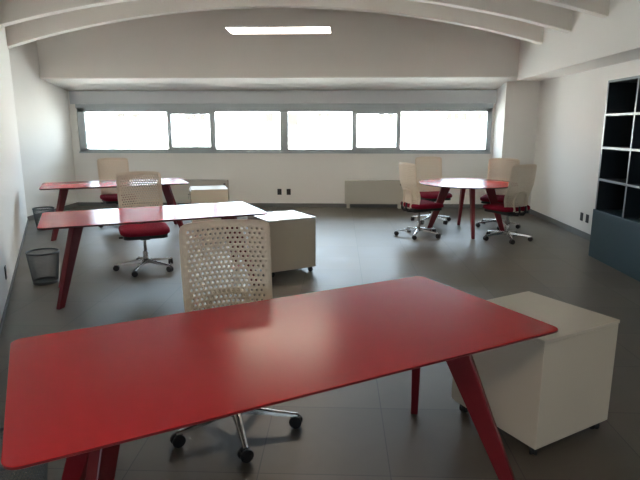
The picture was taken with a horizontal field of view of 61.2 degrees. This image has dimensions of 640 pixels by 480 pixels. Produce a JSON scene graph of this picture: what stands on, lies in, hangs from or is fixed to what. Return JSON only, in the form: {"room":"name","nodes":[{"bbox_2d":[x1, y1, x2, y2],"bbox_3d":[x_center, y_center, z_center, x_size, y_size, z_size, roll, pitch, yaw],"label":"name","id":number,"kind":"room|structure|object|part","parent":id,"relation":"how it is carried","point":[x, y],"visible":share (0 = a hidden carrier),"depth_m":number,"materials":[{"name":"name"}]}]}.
{"room":"open-plan office","nodes":[
{"label":"open-plan office","id":0,"kind":"room"},
{"bbox_2d":[0,26,27,321],"bbox_3d":[-3.118,-1.529,4.834,0.200,4.100,8.571,-6,13,-25],"label":"wall","id":1,"kind":"structure","parent":0,"point":[13,211],"depth_m":6.53,"materials":[{"name":"white paint"}]},
{"bbox_2d":[0,219,28,334],"bbox_3d":[-3.022,0.451,5.294,0.012,0.035,8.571,-6,13,-25],"label":"baseboard","id":2,"kind":"structure","parent":1,"relation":"attached to","point":[19,253],"depth_m":5.29,"materials":[{"name":"grey tile"}]},
{"bbox_2d":[5,0,543,48],"bbox_3d":[-0.736,-3.446,8.099,8.335,1.082,0.140,0,12,2],"label":"ceiling beam","id":3,"kind":"structure","parent":1,"relation":"attached to","point":[29,31],"depth_m":8.05,"materials":[{"name":"paint"}]},
{"bbox_2d":[0,0,572,32],"bbox_3d":[-0.506,-3.240,7.111,7.804,1.082,0.140,0,12,2],"label":"ceiling beam","id":4,"kind":"structure","parent":1,"relation":"attached to","point":[12,12],"depth_m":7.04,"materials":[{"name":"paint"}]},
{"bbox_2d":[533,0,609,17],"bbox_3d":[-0.277,-3.034,6.124,7.273,1.081,0.140,0,12,2],"label":"ceiling beam","id":5,"kind":"structure","parent":1,"relation":"attached to","point":[598,8],"depth_m":6.03,"materials":[{"name":"paint"}]},
{"bbox_2d":[9,41,76,216],"bbox_3d":[-4.967,-2.507,9.520,0.200,4.100,1.770,0,12,2],"label":"wall","id":6,"kind":"structure","parent":0,"point":[41,106],"depth_m":9.40,"materials":[{"name":"white paint"}]},
{"bbox_2d":[27,202,77,220],"bbox_3d":[-4.862,-0.537,9.927,0.012,0.075,1.770,0,12,2],"label":"baseboard","id":7,"kind":"structure","parent":6,"relation":"attached to","point":[69,206],"depth_m":10.25,"materials":[{"name":"grey tile"}]},
{"bbox_2d":[40,76,517,78],"bbox_3d":[-0.770,-2.782,9.253,8.205,0.023,0.015,0,12,2],"label":"trim","id":8,"kind":"structure","parent":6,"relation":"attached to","point":[319,76],"depth_m":9.24,"materials":[{"name":"white paint"}]},
{"bbox_2d":[67,91,494,203],"bbox_3d":[-0.486,-1.947,10.503,9.095,2.600,0.250,0,12,2],"label":"wall","id":9,"kind":"structure","parent":0,"point":[252,177],"depth_m":10.53,"materials":[{"name":"white paint"}]},
{"bbox_2d":[277,189,281,194],"bbox_3d":[-0.793,-0.944,10.592,0.080,0.116,0.010,0,12,2],"label":"wall socket","id":10,"kind":"object","parent":9,"relation":"attached to","point":[279,191],"visible":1,"depth_m":10.59,"materials":[{"name":"black plastic"}]},
{"bbox_2d":[78,202,483,207],"bbox_3d":[-0.778,-0.686,10.643,8.120,0.075,0.012,0,12,2],"label":"baseboard","id":11,"kind":"structure","parent":9,"relation":"attached to","point":[79,203],"depth_m":10.61,"materials":[{"name":"grey tile"}]},
{"bbox_2d":[69,90,496,103],"bbox_3d":[-0.749,-2.694,10.194,8.060,0.240,0.070,0,12,2],"label":"trim","id":12,"kind":"structure","parent":9,"relation":"attached to","point":[234,96],"depth_m":10.15,"materials":[{"name":"white paint"}]},
{"bbox_2d":[75,103,493,107],"bbox_3d":[-0.728,-2.547,10.259,7.940,0.076,0.040,0,12,2],"label":"trim","id":13,"kind":"structure","parent":9,"relation":"attached to","point":[384,105],"depth_m":10.23,"materials":[{"name":"grey metal"}]},
{"bbox_2d":[77,108,492,153],"bbox_3d":[-0.727,-2.097,10.376,7.940,0.853,0.155,0,12,2],"label":"window","id":14,"kind":"structure","parent":9,"relation":"in","point":[81,112],"depth_m":10.36,"materials":[{"name":"grey metal"}]},
{"bbox_3d":[-2.491,-2.114,10.448,0.860,0.724,0.075,0,12,2],"label":"opening sash","id":15,"kind":"part","parent":14,"relation":"part of","materials":[{"name":"grey metal"}]},
{"bbox_3d":[-0.728,-1.688,10.436,7.940,0.028,0.065,0,12,2],"label":"sill","id":16,"kind":"part","parent":14,"relation":"part of","materials":[{"name":"grey metal"}]},
{"bbox_3d":[1.079,-2.087,10.322,0.855,0.724,0.075,0,12,2],"label":"opening sash","id":17,"kind":"part","parent":14,"relation":"part of","materials":[{"name":"grey metal"}]},
{"bbox_2d":[36,8,541,90],"bbox_3d":[-0.506,-3.598,9.607,8.895,1.800,1.030,0,12,2],"label":"ceiling","id":18,"kind":"structure","parent":9,"relation":"attached to","point":[198,43],"depth_m":9.18,"materials":[{"name":"paint"}]},
{"bbox_2d":[491,81,539,205],"bbox_3d":[3.555,-1.709,9.954,0.575,2.360,0.630,0,12,2],"label":"column","id":19,"kind":"structure","parent":9,"relation":"attached to","point":[516,105],"depth_m":9.59,"materials":[{"name":"white paint"}]},
{"bbox_2d":[0,206,639,479],"bbox_3d":[-0.873,0.862,3.780,10.000,0.150,14.580,0,12,2],"label":"floor","id":20,"kind":"structure","parent":0,"point":[368,430],"depth_m":4.27,"materials":[{"name":"grey stone"}]},
{"bbox_2d":[0,427,47,479],"bbox_3d":[-1.232,0.960,2.147,0.310,0.325,0.310,0,12,2],"label":"basket","id":21,"kind":"object","parent":20,"relation":"on","point":[43,471],"visible":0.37,"depth_m":2.12,"materials":[{"name":"grey metal"}]},
{"bbox_2d":[25,248,59,285],"bbox_3d":[-2.781,0.270,5.454,0.310,0.325,0.310,0,12,2],"label":"basket","id":22,"kind":"object","parent":20,"relation":"on","point":[47,280],"visible":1,"depth_m":5.41,"materials":[{"name":"grey metal"}]},
{"bbox_3d":[-2.781,0.415,5.485,0.242,0.028,0.242,0,12,2],"label":"plate","id":23,"kind":"part","parent":22,"relation":"part of","materials":[{"name":"grey metal"}]},
{"bbox_2d":[32,206,53,229],"bbox_3d":[-4.255,-0.334,8.347,0.310,0.325,0.310,0,12,2],"label":"basket","id":24,"kind":"object","parent":20,"relation":"on","point":[35,209],"visible":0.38,"depth_m":8.26,"materials":[{"name":"grey metal"}]},
{"bbox_2d":[39,178,188,240],"bbox_3d":[-3.013,-0.484,8.062,1.986,0.735,0.925,-5,13,-23],"label":"desk","id":25,"kind":"object","parent":20,"relation":"on","point":[64,187],"visible":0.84,"depth_m":7.76,"materials":[{"name":"red laminate"}]},
{"bbox_2d":[97,158,136,227],"bbox_3d":[-3.204,-0.756,8.567,0.671,1.060,0.648,-7,14,-30],"label":"office chair","id":26,"kind":"object","parent":20,"relation":"on","point":[108,198],"visible":0.57,"depth_m":8.65,"materials":[{"name":"beige plastic"}]},
{"bbox_3d":[-3.310,-0.994,8.706,0.468,0.641,0.137,-7,14,-30],"label":"backrest","id":27,"kind":"part","parent":26,"relation":"part of","materials":[{"name":"beige plastic"}]},
{"bbox_3d":[-3.189,-0.683,8.564,0.516,0.069,0.510,-7,14,-30],"label":"seat","id":28,"kind":"part","parent":26,"relation":"part of","materials":[{"name":"fabric"}]},
{"bbox_2d":[113,171,173,276],"bbox_3d":[-1.946,-0.199,5.898,0.656,1.060,0.658,-5,13,-22],"label":"office chair","id":29,"kind":"object","parent":20,"relation":"on","point":[141,231],"visible":0.77,"depth_m":5.95,"materials":[{"name":"beige plastic"}]},
{"bbox_3d":[-1.995,-0.433,6.017,0.468,0.641,0.137,-5,13,-22],"label":"backrest","id":30,"kind":"part","parent":29,"relation":"part of","materials":[{"name":"beige plastic"}]},
{"bbox_3d":[-1.904,-0.119,5.861,0.516,0.069,0.510,-5,13,-22],"label":"seat","id":31,"kind":"part","parent":29,"relation":"part of","materials":[{"name":"fabric"}]},
{"bbox_2d":[37,201,267,309],"bbox_3d":[-1.581,0.098,5.273,1.986,0.735,0.925,-5,13,-24],"label":"desk","id":32,"kind":"object","parent":20,"relation":"on","point":[75,221],"visible":0.92,"depth_m":5.04,"materials":[{"name":"red laminate"}]},
{"bbox_2d":[170,180,228,203],"bbox_3d":[-2.355,-0.908,10.577,1.130,0.536,0.139,0,12,2],"label":"radiator","id":33,"kind":"object","parent":20,"relation":"on","point":[180,192],"visible":0.49,"depth_m":10.50,"materials":[{"name":"beige metal"}]},
{"bbox_2d":[188,185,227,222],"bbox_3d":[-1.786,-0.532,8.606,0.605,0.605,0.556,-3,12,-15],"label":"pedestal","id":34,"kind":"object","parent":20,"relation":"on","point":[197,194],"visible":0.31,"depth_m":8.33,"materials":[{"name":"beige metal"}]},
{"bbox_3d":[-2.035,-0.715,8.496,0.016,0.155,0.544,-3,12,-15],"label":"drawer","id":35,"kind":"part","parent":34,"relation":"part of","materials":[{"name":"beige metal"}]},
{"bbox_3d":[-1.762,-0.820,8.552,0.556,0.018,0.556,-3,12,-15],"label":"panel","id":36,"kind":"part","parent":34,"relation":"part of","materials":[{"name":"white wood"}]},
{"bbox_2d":[170,219,302,462],"bbox_3d":[-0.432,0.465,2.716,0.672,1.060,0.646,-3,12,-15],"label":"office chair","id":37,"kind":"object","parent":20,"relation":"on","point":[177,438],"visible":0.56,"depth_m":2.87,"materials":[{"name":"beige plastic"}]},
{"bbox_3d":[-0.491,0.223,2.878,0.468,0.641,0.137,-3,12,-15],"label":"backrest","id":38,"kind":"part","parent":37,"relation":"part of","materials":[{"name":"beige plastic"}]},
{"bbox_2d":[1,276,557,479],"bbox_3d":[-0.104,0.735,2.224,1.986,0.735,0.925,-6,13,-27],"label":"desk","id":39,"kind":"object","parent":20,"relation":"on","point":[78,395],"visible":1,"depth_m":1.98,"materials":[{"name":"red laminate"}]},
{"bbox_2d":[248,210,315,276],"bbox_3d":[-0.426,0.026,5.934,0.556,0.605,0.577,-7,14,-29],"label":"pedestal","id":40,"kind":"object","parent":20,"relation":"on","point":[292,233],"visible":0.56,"depth_m":5.71,"materials":[{"name":"beige metal"}]},
{"bbox_3d":[-0.421,-0.259,5.865,0.556,0.018,0.556,-7,14,-29],"label":"panel","id":41,"kind":"part","parent":40,"relation":"part of","materials":[{"name":"beige metal"}]},
{"bbox_2d":[345,180,402,208],"bbox_3d":[1.043,-0.883,10.457,1.130,0.536,0.139,0,12,2],"label":"radiator","id":42,"kind":"object","parent":20,"relation":"on","point":[356,191],"visible":0.88,"depth_m":10.39,"materials":[{"name":"beige metal"}]},
{"bbox_3d":[1.006,-0.912,10.390,1.000,0.390,0.006,0,12,2],"label":"panel","id":43,"kind":"part","parent":42,"relation":"part of","materials":[{"name":"beige metal"}]},
{"bbox_2d":[394,162,443,239],"bbox_3d":[1.423,-0.587,7.758,0.669,1.060,0.656,-4,13,-20],"label":"office chair","id":44,"kind":"object","parent":20,"relation":"on","point":[408,185],"visible":1,"depth_m":7.59,"materials":[{"name":"beige plastic"}]},
{"bbox_3d":[1.247,-0.769,7.629,0.137,0.641,0.468,-4,13,-20],"label":"backrest","id":45,"kind":"part","parent":44,"relation":"part of","materials":[{"name":"beige plastic"}]},
{"bbox_3d":[1.466,-0.517,7.768,0.510,0.069,0.516,-4,13,-20],"label":"seat","id":46,"kind":"part","parent":44,"relation":"part of","materials":[{"name":"fabric"}]},
{"bbox_2d":[411,157,451,224],"bbox_3d":[1.881,-0.825,8.898,0.653,1.060,0.691,-2,12,-12],"label":"office chair","id":47,"kind":"object","parent":20,"relation":"on","point":[430,194],"visible":0.83,"depth_m":9.02,"materials":[{"name":"beige plastic"}]},
{"bbox_3d":[1.813,-1.062,9.028,0.468,0.641,0.137,-2,12,-12],"label":"backrest","id":48,"kind":"part","parent":47,"relation":"part of","materials":[{"name":"beige plastic"}]},
{"bbox_3d":[1.861,-0.745,8.860,0.516,0.069,0.510,-2,12,-12],"label":"seat","id":49,"kind":"part","parent":47,"relation":"part of","materials":[{"name":"fabric"}]},
{"bbox_2d":[419,178,517,238],"bbox_3d":[2.192,-0.489,8.087,1.420,0.735,1.420,1,12,4],"label":"round table","id":50,"kind":"object","parent":20,"relation":"on","point":[489,185],"visible":0.84,"depth_m":8.03,"materials":[{"name":"red laminate"}]},
{"bbox_3d":[1.785,-0.486,8.114,0.351,0.717,0.060,1,12,4],"label":"leg","id":51,"kind":"part","parent":50,"relation":"part of","materials":[{"name":"red paint"}]},
{"bbox_3d":[2.218,-0.564,8.487,0.060,0.717,0.351,1,12,4],"label":"leg","id":52,"kind":"part","parent":50,"relation":"part of","materials":[{"name":"red paint"}]},
{"bbox_3d":[2.165,-0.398,7.690,0.060,0.717,0.351,1,12,4],"label":"leg","id":53,"kind":"part","parent":50,"relation":"part of","materials":[{"name":"red paint"}]},
{"bbox_3d":[2.598,-0.475,8.062,0.351,0.717,0.060,1,12,4],"label":"leg","id":54,"kind":"part","parent":50,"relation":"part of","materials":[{"name":"red paint"}]},
{"bbox_2d":[475,158,520,230],"bbox_3d":[2.817,-0.725,8.419,0.648,1.060,0.673,6,13,27],"label":"office chair","id":55,"kind":"object","parent":20,"relation":"on","point":[484,199],"visible":0.52,"depth_m":8.55,"materials":[{"name":"beige plastic"}]},
{"bbox_3d":[2.775,-0.651,8.409,0.516,0.069,0.510,6,13,27],"label":"seat","id":56,"kind":"part","parent":55,"relation":"part of","materials":[{"name":"fabric"}]},
{"bbox_3d":[2.885,-0.963,8.556,0.468,0.641,0.137,6,13,27],"label":"backrest","id":57,"kind":"part","parent":55,"relation":"part of","materials":[{"name":"beige plastic"}]},
{"bbox_2d":[483,164,536,244],"bbox_3d":[2.585,-0.529,7.481,0.666,1.060,0.646,-6,13,-27],"label":"office chair","id":58,"kind":"object","parent":20,"relation":"on","point":[509,207],"visible":1,"depth_m":7.26,"materials":[{"name":"beige plastic"}]},
{"bbox_3d":[2.584,-0.464,7.514,0.516,0.069,0.510,-6,13,-27],"label":"seat","id":59,"kind":"part","parent":58,"relation":"part of","materials":[{"name":"fabric"}]},
{"bbox_3d":[2.694,-0.691,7.255,0.468,0.641,0.137,-6,13,-27],"label":"backrest","id":60,"kind":"part","parent":58,"relation":"part of","materials":[{"name":"beige plastic"}]},
{"bbox_2d":[451,291,619,454],"bbox_3d":[1.107,0.668,2.858,0.556,0.605,0.577,-7,13,-29],"label":"pedestal","id":61,"kind":"object","parent":20,"relation":"on","point":[542,391],"visible":0.83,"depth_m":2.62,"materials":[{"name":"beige metal"}]},
{"bbox_3d":[0.973,0.756,3.118,0.544,0.200,0.016,-7,13,-29],"label":"drawer","id":62,"kind":"part","parent":61,"relation":"part of","materials":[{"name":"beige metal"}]},
{"bbox_3d":[1.112,0.383,2.789,0.556,0.018,0.556,-7,13,-29],"label":"panel","id":63,"kind":"part","parent":61,"relation":"part of","materials":[{"name":"beige metal"}]},
{"bbox_2d":[588,75,639,281],"bbox_3d":[3.448,-0.551,5.134,0.406,2.063,2.628,0,12,2],"label":"bookcase","id":64,"kind":"object","parent":20,"relation":"on","point":[615,228],"visible":1,"depth_m":6.21,"materials":[{"name":"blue wood"}]},
{"bbox_3d":[3.486,-0.655,6.109,0.375,0.026,0.615,0,12,2],"label":"shelf","id":65,"kind":"part","parent":64,"relation":"part of","materials":[{"name":"grey wood"}]},
{"bbox_3d":[3.486,-1.019,6.033,0.375,0.026,0.615,0,12,2],"label":"shelf","id":66,"kind":"part","parent":64,"relation":"part of","materials":[{"name":"grey"}]},
{"bbox_3d":[3.486,-1.384,5.957,0.375,0.026,0.615,0,12,2],"label":"shelf","id":67,"kind":"part","parent":64,"relation":"part of","materials":[{"name":"grey wood"}]},
{"bbox_3d":[3.486,-1.748,5.881,0.375,0.026,0.615,0,12,2],"label":"shelf","id":68,"kind":"part","parent":64,"relation":"part of","materials":[{"name":"grey"}]},
{"bbox_3d":[3.463,-0.523,5.474,0.375,0.026,0.628,0,12,2],"label":"shelf","id":69,"kind":"part","parent":64,"relation":"part of","materials":[{"name":"grey wood"}]},
{"bbox_2d":[530,59,639,234],"bbox_3d":[3.700,-0.456,3.361,0.200,2.600,14.030,0,12,2],"label":"wall","id":70,"kind":"structure","parent":0,"point":[571,108],"depth_m":8.10,"materials":[{"name":"white paint"}]},
{"bbox_2d":[529,209,589,240],"bbox_3d":[3.583,0.839,3.314,0.012,0.085,13.400,0,12,2],"label":"baseboard","id":71,"kind":"structure","parent":70,"relation":"attached to","point":[571,229],"depth_m":8.41,"materials":[{"name":"grey tile"}]},
{"bbox_2d":[517,0,639,79],"bbox_3d":[3.463,-2.185,2.544,0.740,1.680,13.120,0,12,2],"label":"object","id":72,"kind":"structure","parent":70,"relation":"attached to","point":[593,42],"depth_m":6.66,"materials":[{"name":"white paint"}]},
{"bbox_3d":[-0.763,-2.485,2.576,9.295,0.946,13.400,0,12,2],"label":"ceiling","id":73,"kind":"structure","parent":0,"visible":0},
{"bbox_2d":[225,0,330,33],"bbox_3d":[-0.477,-3.005,6.250,1.200,1.110,0.390,0,12,2],"label":"pendant lamp","id":74,"kind":"object","parent":73,"relation":"hanging from","point":[234,29],"visible":1,"depth_m":6.28,"materials":[{"name":"white"}]},
{"bbox_2d":[226,27,329,33],"bbox_3d":[-0.477,-2.463,6.363,1.192,0.004,0.382,0,12,2],"label":"diffuser","id":75,"kind":"object","parent":74,"relation":"attached to","point":[234,30],"depth_m":6.34,"materials":[{"name":"white plastic"}]}
]}

